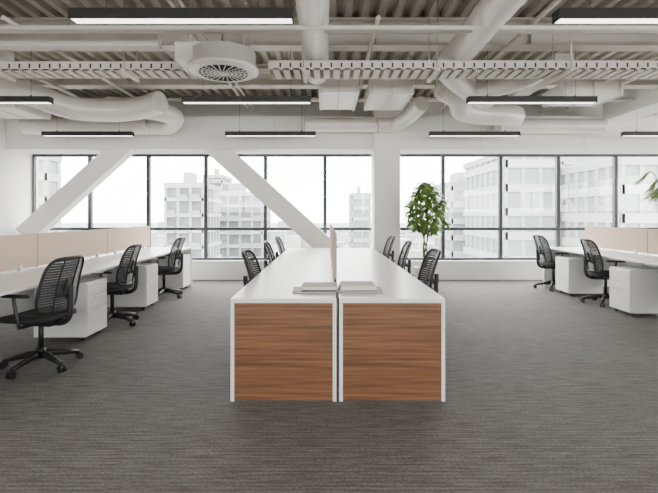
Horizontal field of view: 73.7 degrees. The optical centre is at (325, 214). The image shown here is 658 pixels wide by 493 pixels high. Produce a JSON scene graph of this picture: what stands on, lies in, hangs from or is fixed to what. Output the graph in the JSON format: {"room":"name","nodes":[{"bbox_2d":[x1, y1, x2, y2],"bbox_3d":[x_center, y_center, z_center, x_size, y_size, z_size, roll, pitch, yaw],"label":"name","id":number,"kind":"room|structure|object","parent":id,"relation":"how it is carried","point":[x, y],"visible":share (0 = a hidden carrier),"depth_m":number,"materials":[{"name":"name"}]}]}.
{"room":"open-plan office","nodes":[
{"label":"open-plan office","id":0,"kind":"room"},
{"bbox_2d":[0,118,37,235],"bbox_3d":[-6.300,-0.585,2.875,0.200,3.850,13.150,0,0,0],"label":"wall","id":1,"kind":"structure","parent":0,"point":[15,166],"depth_m":8.70,"materials":[{"name":"paint"}]},
{"bbox_2d":[16,150,134,233],"bbox_3d":[-4.820,-0.670,8.800,2.641,2.428,0.260,0,0,0],"label":"diagonal brace","id":2,"kind":"object","parent":1,"relation":"attached to","point":[106,162],"visible":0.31,"depth_m":8.67,"materials":[{"name":"paint"}]},
{"bbox_2d":[0,280,657,492],"bbox_3d":[1.650,1.415,2.875,16.100,0.150,13.150,0,0,0],"label":"floor","id":3,"kind":"structure","parent":0,"point":[547,391],"depth_m":2.98,"materials":[{"name":"carpet"}]},
{"bbox_2d":[0,268,32,273],"bbox_3d":[-3.705,0.970,4.200,0.784,0.740,1.600,0,0,0],"label":"desk","id":4,"kind":"object","parent":3,"relation":"on","point":[23,268],"visible":0.14,"depth_m":4.66,"materials":[{"name":"white laminate"}]},
{"bbox_2d":[0,255,84,379],"bbox_3d":[-2.521,0.850,3.865,0.656,0.981,0.638,0,0,10],"label":"office chair","id":5,"kind":"object","parent":3,"relation":"on","point":[49,315],"visible":1,"depth_m":3.77,"materials":[{"name":"black plastic"}]},
{"bbox_2d":[0,268,105,316],"bbox_3d":[-2.895,0.970,4.200,0.784,0.740,1.600,0,0,0],"label":"desk","id":6,"kind":"object","parent":3,"relation":"on","point":[23,282],"visible":0.48,"depth_m":4.42,"materials":[{"name":"white laminate"}]},
{"bbox_2d":[0,233,37,271],"bbox_3d":[-3.300,0.403,4.200,0.040,0.390,1.596,0,0,0],"label":"screen","id":7,"kind":"object","parent":6,"relation":"on","point":[18,252],"visible":1,"depth_m":4.69,"materials":[{"name":"fabric"}]},
{"bbox_2d":[28,255,103,267],"bbox_3d":[-3.705,0.970,5.800,0.784,0.740,1.600,0,0,0],"label":"desk","id":8,"kind":"object","parent":3,"relation":"on","point":[99,255],"visible":0.02,"depth_m":5.32,"materials":[{"name":"white laminate"}]},
{"bbox_2d":[34,278,106,340],"bbox_3d":[-2.793,1.030,4.830,0.574,0.619,0.420,0,0,0],"label":"pedestal","id":9,"kind":"object","parent":3,"relation":"on","point":[90,317],"visible":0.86,"depth_m":4.63,"materials":[{"name":"metal"}]},
{"bbox_2d":[38,255,159,277],"bbox_3d":[-2.895,0.970,5.800,0.784,0.740,1.600,0,0,0],"label":"desk","id":10,"kind":"object","parent":3,"relation":"on","point":[106,261],"visible":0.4,"depth_m":5.86,"materials":[{"name":"white laminate"}]},
{"bbox_2d":[38,229,107,265],"bbox_3d":[-3.300,0.403,5.800,0.040,0.390,1.596,0,0,0],"label":"screen","id":11,"kind":"object","parent":10,"relation":"on","point":[52,246],"visible":0.88,"depth_m":5.67,"materials":[{"name":"fabric"}]},
{"bbox_2d":[91,244,141,330],"bbox_3d":[-2.618,0.850,5.365,0.656,0.981,0.638,0,0,0],"label":"office chair","id":12,"kind":"object","parent":3,"relation":"on","point":[120,287],"visible":0.77,"depth_m":5.31,"materials":[{"name":"black plastic"}]},
{"bbox_2d":[106,263,157,309],"bbox_3d":[-2.793,1.030,6.360,0.574,0.619,0.420,0,0,0],"label":"pedestal","id":13,"kind":"object","parent":3,"relation":"on","point":[146,293],"visible":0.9,"depth_m":6.15,"materials":[{"name":"metal"}]},
{"bbox_2d":[110,247,191,286],"bbox_3d":[-2.895,0.970,7.400,0.784,0.740,1.600,0,0,0],"label":"desk","id":14,"kind":"object","parent":3,"relation":"on","point":[161,251],"visible":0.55,"depth_m":7.71,"materials":[{"name":"white laminate"}]},
{"bbox_2d":[108,226,149,252],"bbox_3d":[-3.300,0.403,7.400,0.040,0.390,1.596,0,0,0],"label":"screen","id":15,"kind":"object","parent":14,"relation":"on","point":[119,239],"visible":0.98,"depth_m":7.23,"materials":[{"name":"fabric"}]},
{"bbox_2d":[151,254,189,289],"bbox_3d":[-2.793,1.030,7.930,0.574,0.619,0.420,0,0,0],"label":"pedestal","id":16,"kind":"object","parent":3,"relation":"on","point":[181,280],"visible":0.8,"depth_m":7.72,"materials":[{"name":"metal"}]},
{"bbox_2d":[156,237,185,298],"bbox_3d":[-2.639,0.850,7.135,0.656,0.981,0.638,0,0,2],"label":"office chair","id":17,"kind":"object","parent":3,"relation":"on","point":[172,267],"visible":0.88,"depth_m":7.07,"materials":[{"name":"black plastic"}]},
{"bbox_2d":[241,249,260,285],"bbox_3d":[-0.531,0.850,4.515,0.656,0.981,0.638,0,0,3],"label":"office chair","id":18,"kind":"object","parent":3,"relation":"on","point":[245,252],"visible":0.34,"depth_m":4.58,"materials":[{"name":"black plastic"}]},
{"bbox_2d":[263,241,275,268],"bbox_3d":[-0.533,0.850,6.065,0.656,0.981,0.638,0,0,-4],"label":"office chair","id":19,"kind":"object","parent":3,"relation":"on","point":[268,247],"visible":0.26,"depth_m":5.94,"materials":[{"name":"black plastic"}]},
{"bbox_2d":[204,150,340,247],"bbox_3d":[-1.035,-0.290,8.800,3.511,3.208,0.260,0,0,0],"label":"diagonal brace","id":20,"kind":"object","parent":3,"relation":"on","point":[229,160],"visible":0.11,"depth_m":8.67,"materials":[{"name":"paint"}]},
{"bbox_2d":[275,236,284,257],"bbox_3d":[-0.532,0.850,7.415,0.656,0.981,0.638,0,0,0],"label":"office chair","id":21,"kind":"object","parent":3,"relation":"on","point":[281,248],"visible":0.31,"depth_m":7.38,"materials":[{"name":"black plastic"}]},
{"bbox_2d":[230,270,335,401],"bbox_3d":[-0.305,0.970,3.950,0.761,0.740,1.600,0,0,0],"label":"desk","id":22,"kind":"object","parent":3,"relation":"on","point":[283,342],"visible":0.96,"depth_m":3.15,"materials":[{"name":"white laminate"}]},
{"bbox_2d":[292,287,336,292],"bbox_3d":[-0.090,0.594,3.480,0.340,0.012,0.240,0,0,-2],"label":"magazine","id":23,"kind":"object","parent":22,"relation":"on","point":[295,289],"visible":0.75,"depth_m":3.37,"materials":[{"name":"paper"}]},
{"bbox_2d":[301,282,336,289],"bbox_3d":[-0.050,0.572,3.530,0.280,0.030,0.220,0,0,1],"label":"magazine","id":24,"kind":"object","parent":23,"relation":"on","point":[306,285],"visible":1,"depth_m":3.43,"materials":[{"name":"paper"}]},
{"bbox_2d":[332,231,336,278],"bbox_3d":[0.085,0.383,4.400,0.040,0.430,0.696,0,0,0],"label":"screen","id":25,"kind":"object","parent":22,"relation":"on","point":[334,234],"visible":1,"depth_m":4.05,"materials":[{"name":"fabric"}]},
{"bbox_2d":[264,256,331,269],"bbox_3d":[-0.305,0.970,5.550,0.761,0.740,1.600,0,0,0],"label":"desk","id":26,"kind":"object","parent":3,"relation":"on","point":[281,262],"visible":0.4,"depth_m":5.42,"materials":[{"name":"white laminate"}]},
{"bbox_2d":[331,227,334,259],"bbox_3d":[0.085,0.383,5.550,0.040,0.430,1.596,0,0,0],"label":"screen","id":27,"kind":"object","parent":26,"relation":"on","point":[332,228],"visible":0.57,"depth_m":5.63,"materials":[{"name":"fabric"}]},
{"bbox_2d":[280,248,330,255],"bbox_3d":[-0.305,0.970,7.150,0.761,0.740,1.600,0,0,0],"label":"desk","id":28,"kind":"object","parent":3,"relation":"on","point":[290,251],"visible":0.34,"depth_m":7.02,"materials":[{"name":"white laminate"}]},
{"bbox_2d":[330,224,332,254],"bbox_3d":[0.085,0.383,7.150,0.040,0.430,1.596,0,0,0],"label":"screen","id":29,"kind":"object","parent":28,"relation":"on","point":[330,224],"visible":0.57,"depth_m":6.88,"materials":[{"name":"fabric"}]},
{"bbox_2d":[337,248,383,255],"bbox_3d":[0.475,0.970,7.150,0.761,0.740,1.600,0,0,0],"label":"desk","id":30,"kind":"object","parent":3,"relation":"on","point":[340,251],"visible":0.23,"depth_m":7.02,"materials":[{"name":"white laminate"}]},
{"bbox_2d":[334,256,403,304],"bbox_3d":[0.475,0.970,5.550,0.761,0.740,1.600,0,0,0],"label":"desk","id":31,"kind":"object","parent":3,"relation":"on","point":[343,262],"visible":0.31,"depth_m":5.42,"materials":[{"name":"white laminate"}]},
{"bbox_2d":[371,110,399,263],"bbox_3d":[1.170,-0.535,8.640,0.500,3.750,0.520,0,0,0],"label":"structural column","id":32,"kind":"structure","parent":3,"relation":"on","point":[385,154],"depth_m":8.38,"materials":[{"name":"paint"}]},
{"bbox_2d":[378,235,394,259],"bbox_3d":[0.872,0.850,7.635,0.656,0.981,0.638,0,0,-2],"label":"office chair","id":33,"kind":"object","parent":3,"relation":"on","point":[391,238],"visible":0.38,"depth_m":7.65,"materials":[{"name":"black plastic"}]},
{"bbox_2d":[336,270,444,401],"bbox_3d":[0.475,0.970,3.950,0.761,0.740,1.600,0,0,0],"label":"desk","id":34,"kind":"object","parent":3,"relation":"on","point":[392,341],"visible":0.97,"depth_m":3.15,"materials":[{"name":"white laminate"}]},
{"bbox_2d":[337,286,382,292],"bbox_3d":[0.265,0.594,3.490,0.350,0.012,0.220,0,0,2],"label":"magazine","id":35,"kind":"object","parent":34,"relation":"on","point":[379,290],"visible":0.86,"depth_m":3.38,"materials":[{"name":"paper"}]},
{"bbox_2d":[339,283,377,289],"bbox_3d":[0.255,0.575,3.520,0.290,0.024,0.200,0,0,-3],"label":"magazine","id":36,"kind":"object","parent":35,"relation":"on","point":[340,287],"visible":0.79,"depth_m":3.42,"materials":[{"name":"paper"}]},
{"bbox_2d":[340,281,374,286],"bbox_3d":[0.250,0.554,3.530,0.260,0.016,0.200,0,0,0],"label":"magazine","id":37,"kind":"object","parent":36,"relation":"on","point":[343,283],"visible":1,"depth_m":3.45,"materials":[{"name":"paper"}]},
{"bbox_2d":[391,240,411,273],"bbox_3d":[0.871,0.850,6.135,0.656,0.981,0.638,0,0,3],"label":"office chair","id":38,"kind":"object","parent":3,"relation":"on","point":[407,245],"visible":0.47,"depth_m":6.12,"materials":[{"name":"black plastic"}]},
{"bbox_2d":[400,181,450,287],"bbox_3d":[1.834,0.362,8.093,0.973,1.957,1.093,0,0,0],"label":"tree","id":39,"kind":"object","parent":3,"relation":"on","point":[418,212],"visible":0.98,"depth_m":7.97,"materials":[{"name":"green plant"}]},
{"bbox_2d":[411,248,441,292],"bbox_3d":[0.873,0.850,4.605,0.656,0.981,0.638,0,0,-3],"label":"office chair","id":40,"kind":"object","parent":3,"relation":"on","point":[434,277],"visible":0.41,"depth_m":4.69,"materials":[{"name":"black plastic"}]},
{"bbox_2d":[533,235,568,290],"bbox_3d":[4.117,0.850,7.965,0.656,0.981,0.638,0,0,-3],"label":"office chair","id":41,"kind":"object","parent":3,"relation":"on","point":[544,263],"visible":0.78,"depth_m":7.88,"materials":[{"name":"black plastic"}]},
{"bbox_2d":[556,256,602,295],"bbox_3d":[4.263,1.030,7.410,0.574,0.619,0.420,0,0,0],"label":"pedestal","id":42,"kind":"object","parent":3,"relation":"on","point":[571,278],"visible":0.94,"depth_m":7.20,"materials":[{"name":"metal"}]},
{"bbox_2d":[543,247,643,286],"bbox_3d":[4.450,0.970,7.400,0.774,0.740,1.600,0,0,0],"label":"desk","id":43,"kind":"object","parent":3,"relation":"on","point":[573,251],"visible":0.16,"depth_m":7.54,"materials":[{"name":"white laminate"}]},
{"bbox_2d":[580,238,625,306],"bbox_3d":[4.219,0.850,6.635,0.656,0.981,0.638,0,0,4],"label":"office chair","id":44,"kind":"object","parent":3,"relation":"on","point":[588,260],"visible":0.85,"depth_m":6.57,"materials":[{"name":"black plastic"}]},
{"bbox_2d":[596,248,655,285],"bbox_3d":[5.250,0.970,7.400,0.774,0.740,1.600,0,0,0],"label":"desk","id":45,"kind":"object","parent":3,"relation":"on","point":[608,281],"visible":0.03,"depth_m":7.41,"materials":[{"name":"white laminate"}]},
{"bbox_2d":[585,226,646,252],"bbox_3d":[4.850,0.403,7.400,0.040,0.390,1.596,0,0,0],"label":"screen","id":46,"kind":"object","parent":45,"relation":"on","point":[634,240],"visible":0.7,"depth_m":7.23,"materials":[{"name":"fabric"}]},
{"bbox_2d":[601,255,657,266],"bbox_3d":[4.450,0.970,5.800,0.774,0.740,1.600,0,0,0],"label":"desk","id":47,"kind":"object","parent":3,"relation":"on","point":[649,260],"visible":0.61,"depth_m":6.19,"materials":[{"name":"white laminate"}]},
{"bbox_2d":[610,266,657,315],"bbox_3d":[4.263,1.030,5.960,0.574,0.619,0.420,0,0,0],"label":"pedestal","id":48,"kind":"object","parent":3,"relation":"on","point":[633,289],"visible":1,"depth_m":5.75,"materials":[{"name":"metal"}]},
{"bbox_2d":[632,171,657,205],"bbox_3d":[6.194,0.269,7.889,1.080,2.142,1.083,0,0,0],"label":"potted palm","id":49,"kind":"object","parent":3,"relation":"on","point":[653,192],"visible":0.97,"depth_m":8.04,"materials":[{"name":"plant"}]},
{"bbox_3d":[5.250,0.970,5.800,0.774,0.740,1.600,0,0,0],"label":"desk","id":50,"kind":"object","parent":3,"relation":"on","visible":0},
{"bbox_2d":[647,229,657,254],"bbox_3d":[4.850,0.403,5.800,0.040,0.390,1.596,0,0,0],"label":"screen","id":51,"kind":"object","parent":50,"relation":"on","point":[652,234],"visible":1,"depth_m":6.50,"materials":[{"name":"fabric"}]},
{"bbox_2d":[0,0,657,97],"bbox_3d":[1.650,-2.535,2.875,16.100,0.250,13.150,0,0,0],"label":"ceiling","id":52,"kind":"structure","parent":0,"point":[17,8],"depth_m":5.35,"materials":[{"name":"paint"}]},
{"bbox_2d":[0,104,50,119],"bbox_3d":[-5.100,-2.019,7.100,0.800,0.782,0.870,0,0,0],"label":"duct","id":53,"kind":"object","parent":52,"relation":"hanging from","point":[7,111],"visible":0.52,"depth_m":7.09,"materials":[{"name":"metal"}]},
{"bbox_2d":[0,95,53,103],"bbox_3d":[-4.240,-1.920,5.490,1.600,1.040,0.100,0,0,0],"label":"linear pendant light","id":54,"kind":"object","parent":52,"relation":"hanging from","point":[30,99],"visible":0.94,"depth_m":5.44,"materials":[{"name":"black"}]},
{"bbox_2d":[41,130,133,136],"bbox_3d":[-4.220,-1.920,7.780,1.600,1.040,0.100,0,0,0],"label":"linear pendant light","id":55,"kind":"object","parent":52,"relation":"hanging from","point":[56,133],"visible":0.91,"depth_m":7.73,"materials":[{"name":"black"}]},
{"bbox_2d":[0,1,197,81],"bbox_3d":[-3.595,-2.010,5.120,4.170,0.800,0.400,0,0,0],"label":"cable tray","id":56,"kind":"object","parent":52,"relation":"hanging from","point":[9,70],"visible":0.87,"depth_m":4.97,"materials":[{"name":"paint"}]},
{"bbox_2d":[0,50,14,60],"bbox_3d":[-4.235,-1.879,5.280,1.199,0.286,0.421,0,0,21],"label":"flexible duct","id":57,"kind":"object","parent":56,"relation":"attached to","point":[5,55],"visible":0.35,"depth_m":5.08,"materials":[{"name":"metal"}]},
{"bbox_2d":[68,0,293,23],"bbox_3d":[-1.035,-1.920,3.170,1.600,1.040,0.100,0,0,0],"label":"linear pendant light","id":58,"kind":"object","parent":52,"relation":"hanging from","point":[106,15],"visible":1,"depth_m":3.12,"materials":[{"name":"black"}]},
{"bbox_2d":[175,0,258,82],"bbox_3d":[-1.145,-1.960,4.720,0.830,0.900,0.740,0,0,0],"label":"air diffuser","id":59,"kind":"object","parent":52,"relation":"hanging from","point":[218,61],"depth_m":4.52,"materials":[{"name":"white metal"}]},
{"bbox_2d":[182,95,310,103],"bbox_3d":[-0.990,-1.920,5.490,1.600,1.040,0.100,0,0,0],"label":"linear pendant light","id":60,"kind":"object","parent":52,"relation":"hanging from","point":[202,99],"visible":0.91,"depth_m":5.44,"materials":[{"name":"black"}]},
{"bbox_2d":[225,130,315,136],"bbox_3d":[-0.980,-1.920,7.780,1.600,1.040,0.100,0,0,0],"label":"linear pendant light","id":61,"kind":"object","parent":52,"relation":"hanging from","point":[239,133],"visible":0.94,"depth_m":7.73,"materials":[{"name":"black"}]},
{"bbox_2d":[295,0,329,84],"bbox_3d":[-0.120,-1.900,3.950,0.309,0.309,3.900,0,0,0],"label":"spiral duct","id":62,"kind":"object","parent":52,"relation":"hanging from","point":[311,13],"visible":0.77,"depth_m":4.21,"materials":[{"name":"metal"}]},
{"bbox_2d":[319,51,358,110],"bbox_3d":[0.175,-2.039,6.500,0.550,0.742,1.070,0,0,0],"label":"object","id":63,"kind":"object","parent":52,"relation":"hanging from","point":[334,94],"visible":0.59,"depth_m":6.12,"materials":[{"name":"metal"}]},
{"bbox_2d":[34,0,657,109],"bbox_3d":[-0.175,-2.019,5.700,11.010,0.098,5.400,0,0,0],"label":"bundle","id":64,"kind":"object","parent":52,"relation":"attached to","point":[553,3],"visible":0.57,"depth_m":5.11,"materials":[{"name":"paint"}]},
{"bbox_2d":[0,78,167,121],"bbox_3d":[-3.676,-1.749,6.654,2.425,0.592,0.707,0,0,-19],"label":"flexible duct","id":65,"kind":"object","parent":64,"relation":"attached to","point":[154,103],"visible":0.89,"depth_m":6.69,"materials":[{"name":"metal"}]},
{"bbox_2d":[18,96,183,134],"bbox_3d":[-4.067,-1.719,7.679,3.066,0.461,1.272,0,0,0],"label":"flexible duct","id":66,"kind":"object","parent":65,"relation":"attached to","point":[171,121],"visible":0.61,"depth_m":7.99,"materials":[{"name":"metal"}]},
{"bbox_2d":[304,96,428,131],"bbox_3d":[0.749,-1.761,8.037,2.348,0.444,0.846,0,0,23],"label":"spiral duct","id":67,"kind":"object","parent":52,"relation":"hanging from","point":[420,104],"visible":0.98,"depth_m":8.07,"materials":[{"name":"metal"}]},
{"bbox_2d":[364,51,413,110],"bbox_3d":[0.900,-2.029,6.475,0.600,0.762,1.020,0,0,0],"label":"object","id":68,"kind":"object","parent":52,"relation":"hanging from","point":[380,94],"visible":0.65,"depth_m":6.04,"materials":[{"name":"metal"}]},
{"bbox_2d":[268,0,657,82],"bbox_3d":[2.355,-2.010,5.120,6.010,0.800,0.460,0,0,0],"label":"cable tray","id":69,"kind":"object","parent":52,"relation":"hanging from","point":[555,70],"visible":0.98,"depth_m":4.97,"materials":[{"name":"paint"}]},
{"bbox_2d":[428,130,520,136],"bbox_3d":[2.630,-1.920,7.780,1.600,1.040,0.100,0,0,0],"label":"linear pendant light","id":70,"kind":"object","parent":52,"relation":"hanging from","point":[443,133],"visible":0.9,"depth_m":7.73,"materials":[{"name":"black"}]},
{"bbox_2d":[436,0,526,108],"bbox_3d":[1.649,-1.807,4.440,0.940,0.495,4.502,0,0,10],"label":"spiral duct","id":71,"kind":"object","parent":52,"relation":"hanging from","point":[491,15],"visible":0.63,"depth_m":4.39,"materials":[{"name":"metal"}]},
{"bbox_2d":[434,88,524,126],"bbox_3d":[2.374,-1.742,6.936,1.800,0.561,0.557,0,0,-32],"label":"flexible duct","id":72,"kind":"object","parent":71,"relation":"attached to","point":[510,115],"visible":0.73,"depth_m":6.95,"materials":[{"name":"metal"}]},
{"bbox_2d":[435,79,543,95],"bbox_3d":[2.238,-1.818,6.094,1.548,0.385,0.380,0,0,38],"label":"flexible duct","id":73,"kind":"object","parent":71,"relation":"attached to","point":[496,87],"visible":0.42,"depth_m":5.90,"materials":[{"name":"metal"}]},
{"bbox_2d":[466,50,597,103],"bbox_3d":[2.570,-1.920,5.490,1.600,1.040,0.100,0,0,0],"label":"linear pendant light","id":74,"kind":"object","parent":52,"relation":"hanging from","point":[487,99],"visible":0.96,"depth_m":5.44,"materials":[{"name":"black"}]},
{"bbox_2d":[508,53,573,95],"bbox_3d":[3.025,-1.955,6.275,0.250,0.190,1.430,0,0,0],"label":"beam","id":75,"kind":"structure","parent":52,"relation":"attached to","point":[556,56],"depth_m":6.21,"materials":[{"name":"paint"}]},
{"bbox_2d":[494,118,608,133],"bbox_3d":[4.200,-1.660,8.200,2.000,0.288,0.288,0,0,0],"label":"spiral duct","id":76,"kind":"object","parent":52,"relation":"hanging from","point":[538,125],"visible":0.8,"depth_m":8.08,"materials":[{"name":"metal"}]},
{"bbox_2d":[542,51,622,106],"bbox_3d":[3.600,-2.004,6.200,0.800,0.812,0.670,0,0,0],"label":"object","id":77,"kind":"object","parent":52,"relation":"hanging from","point":[605,91],"visible":0.77,"depth_m":5.90,"materials":[{"name":"metal"}]},
{"bbox_2d":[552,0,657,23],"bbox_3d":[2.460,-1.920,3.170,1.600,1.040,0.100,0,0,0],"label":"linear pendant light","id":78,"kind":"object","parent":52,"relation":"hanging from","point":[590,15],"visible":1,"depth_m":3.12,"materials":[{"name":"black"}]},
{"bbox_2d":[603,79,657,120],"bbox_3d":[5.600,-2.105,2.495,0.500,0.590,11.990,0,0,0],"label":"concrete beam","id":79,"kind":"structure","parent":52,"relation":"attached to","point":[645,103],"depth_m":7.73,"materials":[{"name":"paint"}]},
{"bbox_2d":[621,113,657,136],"bbox_3d":[6.060,-1.920,7.780,1.600,1.040,0.100,0,0,0],"label":"linear pendant light","id":80,"kind":"object","parent":52,"relation":"hanging from","point":[636,133],"visible":1,"depth_m":7.73,"materials":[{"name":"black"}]},
{"bbox_3d":[-5.945,-2.130,2.495,0.490,0.540,11.990,0,0,0],"label":"concrete beam","id":81,"kind":"structure","parent":52,"relation":"attached to","visible":0},
{"bbox_2d":[0,33,161,49],"bbox_3d":[-3.720,-1.840,4.620,3.940,0.160,0.120,0,0,0],"label":"beam","id":82,"kind":"structure","parent":81,"relation":"attached to","point":[8,41],"depth_m":4.56,"materials":[{"name":"metal"}]},
{"bbox_2d":[0,15,657,113],"bbox_3d":[-0.175,-1.860,6.250,11.010,0.244,4.301,0,0,0],"label":"pipe","id":83,"kind":"object","parent":81,"relation":"hanging from","point":[14,27],"visible":0.77,"depth_m":4.11,"materials":[{"name":"metal"}]},
{"bbox_2d":[0,17,657,50],"bbox_3d":[-0.175,-2.240,5.450,11.030,0.340,0.200,0,0,0],"label":"ceiling beam","id":84,"kind":"structure","parent":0,"point":[259,42],"depth_m":5.44,"materials":[{"name":"white metal"}]},
{"bbox_2d":[21,64,657,88],"bbox_3d":[-0.175,-2.240,7.100,11.030,0.340,0.200,0,0,0],"label":"ceiling beam","id":85,"kind":"structure","parent":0,"point":[263,80],"depth_m":7.09,"materials":[{"name":"white metal"}]},
{"bbox_2d":[51,97,657,115],"bbox_3d":[1.650,-0.585,9.325,15.700,3.850,0.250,0,0,0],"label":"wall","id":86,"kind":"structure","parent":0,"point":[313,109],"depth_m":9.20,"materials":[{"name":"paint"}]},
{"bbox_2d":[32,154,88,229],"bbox_3d":[-5.580,-0.165,9.270,1.201,2.230,0.080,0,0,0],"label":"window","id":87,"kind":"structure","parent":86,"relation":"in","point":[34,156],"depth_m":9.23,"materials":[{"name":"black metal"}]},
{"bbox_2d":[89,154,147,246],"bbox_3d":[-4.362,-0.165,9.270,1.234,2.230,0.080,0,0,0],"label":"window","id":88,"kind":"structure","parent":86,"relation":"in","point":[91,156],"depth_m":9.23,"materials":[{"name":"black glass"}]},
{"bbox_2d":[148,154,205,259],"bbox_3d":[-3.138,-0.165,9.270,1.213,2.230,0.080,0,0,0],"label":"window","id":89,"kind":"structure","parent":86,"relation":"in","point":[149,155],"depth_m":9.23,"materials":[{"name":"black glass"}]},
{"bbox_2d":[206,154,264,259],"bbox_3d":[-1.904,-0.165,9.270,1.255,2.230,0.080,0,0,0],"label":"window","id":90,"kind":"structure","parent":86,"relation":"in","point":[207,155],"depth_m":9.23,"materials":[{"name":"black metal"}]},
{"bbox_2d":[265,154,324,259],"bbox_3d":[-0.648,-0.165,9.270,1.255,2.230,0.080,0,0,0],"label":"window","id":91,"kind":"structure","parent":86,"relation":"in","point":[267,228],"depth_m":9.23,"materials":[{"name":"black metal"}]},
{"bbox_2d":[7,116,657,153],"bbox_3d":[1.650,-1.595,8.842,15.680,0.630,0.696,0,0,0],"label":"wall","id":92,"kind":"structure","parent":86,"relation":"attached to","point":[197,134],"depth_m":8.50,"materials":[{"name":"paint"}]},
{"bbox_2d":[325,154,370,234],"bbox_3d":[0.607,-0.165,9.270,1.255,2.230,0.080,0,0,0],"label":"window","id":93,"kind":"structure","parent":86,"relation":"in","point":[326,155],"depth_m":9.23,"materials":[{"name":"black metal"}]},
{"bbox_2d":[192,260,542,279],"bbox_3d":[1.650,1.145,9.129,15.700,0.390,0.138,0,0,0],"label":"wall","id":94,"kind":"structure","parent":86,"relation":"attached to","point":[201,269],"depth_m":9.06,"materials":[{"name":"paint"}]},
{"bbox_2d":[400,154,442,259],"bbox_3d":[1.851,-0.165,9.270,1.234,2.230,0.080,0,0,0],"label":"window","id":95,"kind":"structure","parent":86,"relation":"in","point":[401,155],"depth_m":9.23,"materials":[{"name":"black metal"}]},
{"bbox_2d":[443,154,500,259],"bbox_3d":[3.075,-0.165,9.270,1.213,2.230,0.080,0,0,0],"label":"window","id":96,"kind":"structure","parent":86,"relation":"in","point":[498,228],"depth_m":9.23,"materials":[{"name":"black metal"}]},
{"bbox_2d":[501,154,558,259],"bbox_3d":[4.289,-0.165,9.270,1.213,2.230,0.080,0,0,0],"label":"window","id":97,"kind":"structure","parent":86,"relation":"in","point":[556,228],"depth_m":9.23,"materials":[{"name":"black metal"}]},
{"bbox_2d":[559,154,615,246],"bbox_3d":[5.502,-0.165,9.270,1.213,2.230,0.080,0,0,0],"label":"window","id":98,"kind":"structure","parent":86,"relation":"in","point":[613,156],"depth_m":9.23,"materials":[{"name":"black metal"}]},
{"bbox_2d":[616,154,657,228],"bbox_3d":[6.719,-0.165,9.270,1.221,2.230,0.080,0,0,0],"label":"window","id":99,"kind":"structure","parent":86,"relation":"in","point":[617,155],"depth_m":9.23,"materials":[{"name":"black metal"}]},
{"label":"outside","id":100,"kind":"structure","parent":0,"visible":0},
{"bbox_2d":[61,223,429,256],"bbox_3d":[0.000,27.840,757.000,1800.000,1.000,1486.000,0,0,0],"label":"ground","id":101,"kind":"structure","parent":100,"point":[418,240],"depth_m":1140.27,"materials":[{"name":"white"}]},
{"bbox_2d":[38,157,61,232],"bbox_3d":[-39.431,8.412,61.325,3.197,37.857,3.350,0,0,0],"label":"office building","id":102,"kind":"structure","parent":101,"relation":"on","point":[49,168],"depth_m":60.01,"materials":[{"name":"white concrete"}]},
{"bbox_2d":[164,172,221,256],"bbox_3d":[-24.174,9.864,80.500,6.921,34.953,13.700,0,0,0],"label":"apartment building","id":103,"kind":"structure","parent":101,"relation":"on","point":[183,202],"depth_m":75.01,"materials":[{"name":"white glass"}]},
{"bbox_2d":[203,168,232,191],"bbox_3d":[-30.888,7.113,125.600,5.520,40.454,13.500,0,0,0],"label":"apartment building","id":104,"kind":"structure","parent":101,"relation":"on","point":[222,181],"depth_m":120.01,"materials":[{"name":"white concrete"}]},
{"bbox_2d":[220,183,270,256],"bbox_3d":[-18.827,10.114,101.500,10.554,34.452,15.700,0,0,0],"label":"apartment building","id":105,"kind":"structure","parent":101,"relation":"on","point":[239,207],"depth_m":95.00,"materials":[{"name":"white concrete"}]},
{"bbox_2d":[61,221,433,256],"bbox_3d":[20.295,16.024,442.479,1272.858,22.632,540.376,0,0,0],"label":"blocks","id":106,"kind":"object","parent":101,"relation":"on","point":[292,239],"visible":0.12,"depth_m":384.19,"materials":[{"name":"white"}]},
{"bbox_2d":[348,187,370,247],"bbox_3d":[10.364,9.357,137.000,5.930,35.966,14.700,0,0,0],"label":"office building","id":107,"kind":"structure","parent":101,"relation":"on","point":[359,203],"depth_m":129.79,"materials":[{"name":"white concrete"}]},
{"bbox_2d":[433,172,464,256],"bbox_3d":[29.043,9.363,92.000,9.894,35.955,14.700,0,0,0],"label":"office building","id":108,"kind":"structure","parent":101,"relation":"on","point":[454,239],"depth_m":84.99,"materials":[{"name":"white concrete"}]},
{"bbox_2d":[463,157,554,256],"bbox_3d":[28.952,8.004,71.000,7.661,38.673,18.700,0,0,0],"label":"office building","id":109,"kind":"structure","parent":101,"relation":"on","point":[528,182],"depth_m":62.00,"materials":[{"name":"white concrete"}]},
{"bbox_2d":[560,157,578,166],"bbox_3d":[46.818,7.462,88.000,10.372,39.757,20.700,0,0,0],"label":"office building","id":110,"kind":"structure","parent":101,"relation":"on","point":[564,161],"depth_m":77.65,"materials":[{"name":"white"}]},
{"bbox_2d":[560,157,657,246],"bbox_3d":[41.572,9.323,60.000,16.317,36.035,20.700,0,0,0],"label":"office building","id":111,"kind":"structure","parent":101,"relation":"on","point":[585,186],"depth_m":53.48,"materials":[{"name":"white concrete"}]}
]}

